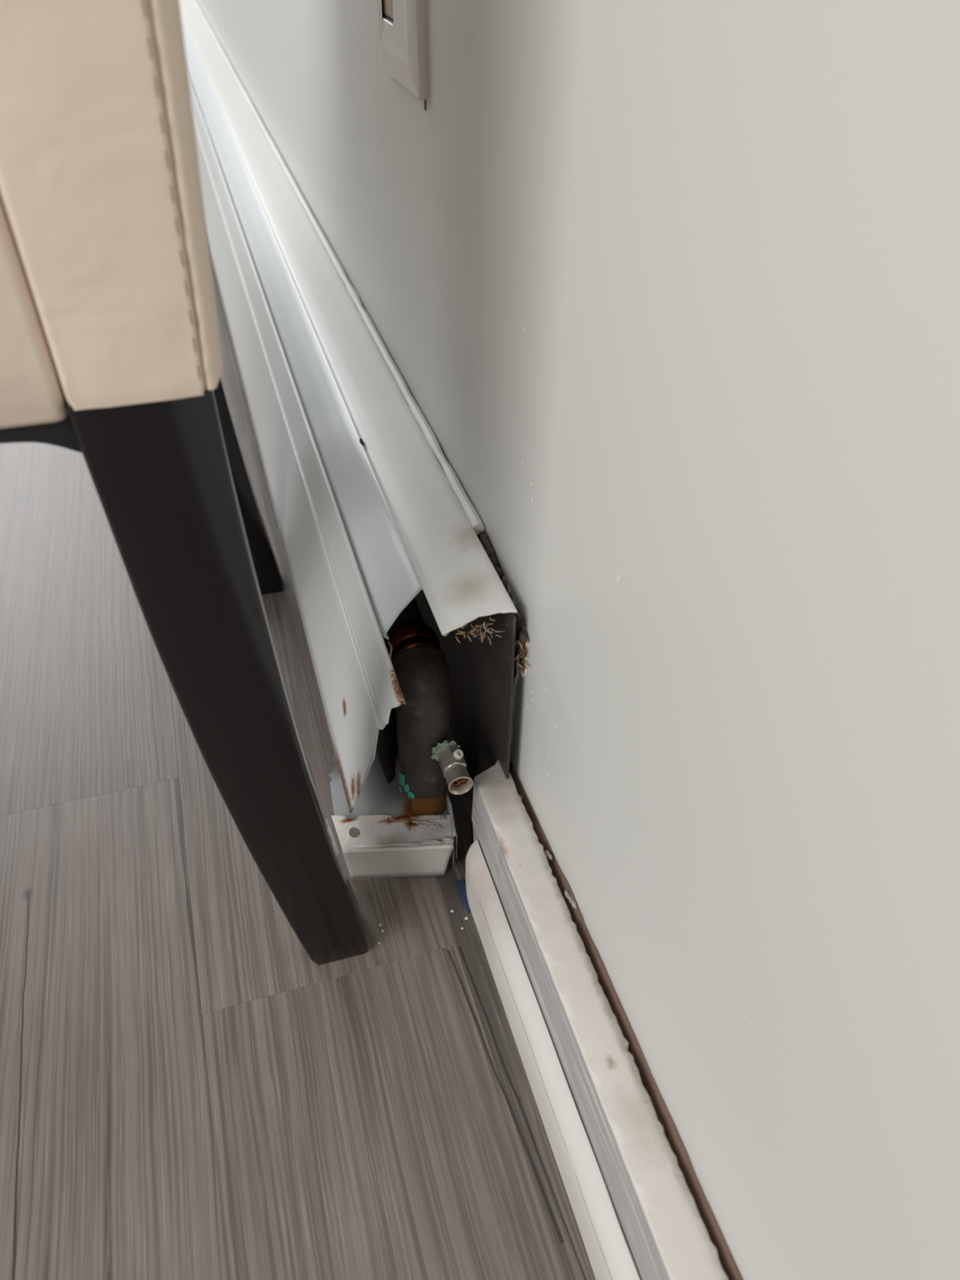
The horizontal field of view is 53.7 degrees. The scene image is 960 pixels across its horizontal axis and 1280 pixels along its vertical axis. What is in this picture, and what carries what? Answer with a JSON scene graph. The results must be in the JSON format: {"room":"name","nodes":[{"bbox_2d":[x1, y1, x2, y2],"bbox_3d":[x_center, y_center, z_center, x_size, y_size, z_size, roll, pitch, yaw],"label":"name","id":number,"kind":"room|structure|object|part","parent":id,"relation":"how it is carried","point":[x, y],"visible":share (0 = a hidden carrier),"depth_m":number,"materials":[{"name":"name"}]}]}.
{"room":"dining room","nodes":[
{"label":"dining room","id":0,"kind":"room"},
{"bbox_2d":[0,72,595,1279],"bbox_3d":[-1.801,-0.310,1.099,3.306,0.030,6.870,-11,41,-13],"label":"floor","id":1,"kind":"structure","parent":0,"point":[186,1093],"depth_m":0.49,"materials":[{"name":"plastic"}]},
{"bbox_2d":[0,0,368,964],"bbox_3d":[-0.353,-0.266,0.296,0.524,0.960,0.385,-11,41,-13],"label":"dining chair","id":2,"kind":"object","parent":1,"relation":"on","point":[110,350],"visible":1,"depth_m":0.29,"materials":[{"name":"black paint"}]},
{"bbox_3d":[-0.393,-0.191,0.343,0.442,0.126,0.377,-11,41,-13],"label":"seat","id":3,"kind":"part","parent":2,"relation":"part of","materials":[{"name":"beige fabric"}]},
{"bbox_3d":[-0.384,-0.146,0.386,0.440,0.030,0.370,-11,41,-13],"label":"seat frame","id":4,"kind":"part","parent":2,"relation":"part of","materials":[{"name":"beige leather"}]},
{"bbox_3d":[-0.146,-0.432,0.235,0.094,0.625,0.381,-11,41,-13],"label":"backrest","id":5,"kind":"part","parent":2,"relation":"part of","materials":[{"name":"beige fabric"}]},
{"bbox_3d":[-0.100,0.039,0.421,0.072,0.336,0.040,-11,41,-13],"label":"leg","id":6,"kind":"part","parent":2,"relation":"part of","materials":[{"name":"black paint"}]},
{"bbox_3d":[-0.199,-0.173,0.672,0.072,0.336,0.040,-11,41,-13],"label":"leg","id":7,"kind":"part","parent":2,"relation":"part of","materials":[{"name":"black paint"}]},
{"bbox_2d":[455,879,471,913],"bbox_3d":[-0.009,0.149,0.551,0.005,0.001,0.023,-11,41,-13],"label":"scrap","id":8,"kind":"object","parent":1,"relation":"on","point":[460,885],"visible":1,"depth_m":0.55,"materials":[{"name":"blue plastic"}]},
{"bbox_2d":[195,0,959,1279],"bbox_3d":[-0.236,-1.423,0.480,0.034,2.506,5.800,-11,41,-13],"label":"wall","id":9,"kind":"structure","parent":0,"point":[668,291],"depth_m":0.27,"materials":[{"name":"paint"}]},
{"bbox_2d":[179,0,517,879],"bbox_3d":[-0.491,-0.943,1.688,0.112,0.198,3.283,-11,41,-13],"label":"baseboard heater","id":10,"kind":"object","parent":9,"relation":"attached to","point":[412,527],"visible":0.94,"depth_m":0.60,"materials":[{"name":"paint"}]},
{"bbox_3d":[-0.521,-0.937,1.681,0.029,0.123,3.283,-11,41,-13],"label":"panel","id":11,"kind":"part","parent":10,"relation":"part of","materials":[{"name":"paint"}]},
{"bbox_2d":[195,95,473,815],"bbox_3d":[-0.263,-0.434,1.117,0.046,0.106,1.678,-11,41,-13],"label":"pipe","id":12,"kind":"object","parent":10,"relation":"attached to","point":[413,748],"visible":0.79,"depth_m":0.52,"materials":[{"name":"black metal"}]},
{"bbox_2d":[359,438,364,445],"bbox_3d":[-0.072,-0.121,0.578,0.002,0.002,0.010,-11,41,-13],"label":"flake","id":13,"kind":"object","parent":10,"relation":"on","point":[361,440],"visible":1,"depth_m":0.58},
{"bbox_2d":[387,640,392,659],"bbox_3d":[-0.047,0.010,0.500,0.002,0.023,0.004,4,40,4],"label":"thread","id":14,"kind":"object","parent":10,"relation":"hanging from","point":[391,646],"visible":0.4,"depth_m":0.50},
{"bbox_3d":[-0.455,-0.950,1.702,0.001,0.192,3.275,-11,41,-13],"label":"plate","id":15,"kind":"part","parent":10,"relation":"part of","materials":[{"name":"black metal"}]},
{"bbox_2d":[455,617,495,643],"bbox_3d":[-0.002,-0.005,0.443,0.020,0.013,0.007,-14,42,-17],"label":"clump","id":16,"kind":"object","parent":10,"relation":"hanging from","point":[472,633],"visible":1,"depth_m":0.44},
{"bbox_2d":[472,622,502,644],"bbox_3d":[0.005,-0.003,0.445,0.016,0.013,0.004,-11,41,-13],"label":"cobweb","id":17,"kind":"object","parent":10,"relation":"attached to","point":[484,622],"visible":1,"depth_m":0.45},
{"bbox_2d":[506,622,531,674],"bbox_3d":[0.019,0.004,0.463,0.012,0.032,0.018,-11,41,-13],"label":"clump","id":18,"kind":"object","parent":10,"relation":"attached to","point":[517,628],"visible":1,"depth_m":0.46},
{"bbox_2d":[377,0,426,99],"bbox_3d":[-0.041,-0.335,0.447,0.006,0.126,0.088,-11,41,-13],"label":"wall outlet","id":19,"kind":"object","parent":9,"relation":"attached to","point":[402,23],"visible":1,"depth_m":0.46,"materials":[{"name":"white plastic"}]},
{"bbox_2d":[381,0,393,21],"bbox_3d":[-0.045,-0.346,0.458,0.004,0.079,0.032,-11,41,-13],"label":"receptacle","id":20,"kind":"object","parent":19,"relation":"attached to","point":[387,6],"depth_m":0.48,"materials":[{"name":"beige plastic"}]},
{"bbox_2d":[423,99,426,111],"bbox_3d":[-0.027,-0.260,0.461,0.001,0.005,0.002,-11,41,-13],"label":"drip","id":21,"kind":"object","parent":9,"relation":"attached to","point":[424,101],"visible":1,"depth_m":0.46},
{"bbox_2d":[480,531,527,669],"bbox_3d":[0.011,-0.020,0.480,0.005,0.037,0.076,-11,41,-13],"label":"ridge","id":22,"kind":"object","parent":9,"relation":"attached to","point":[521,633],"visible":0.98,"depth_m":0.47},
{"bbox_2d":[465,840,641,1279],"bbox_3d":[0.266,0.714,-0.151,0.010,0.045,1.890,-11,41,-13],"label":"trim","id":23,"kind":"structure","parent":9,"relation":"attached to","point":[610,1256],"depth_m":0.43,"materials":[{"name":"paint"}]},
{"bbox_2d":[471,760,728,1279],"bbox_3d":[0.279,0.691,-0.149,0.024,0.079,1.926,-11,41,-13],"label":"baseboard","id":24,"kind":"structure","parent":9,"relation":"attached to","point":[667,1236],"depth_m":0.41,"materials":[{"name":"paint"}]}
]}

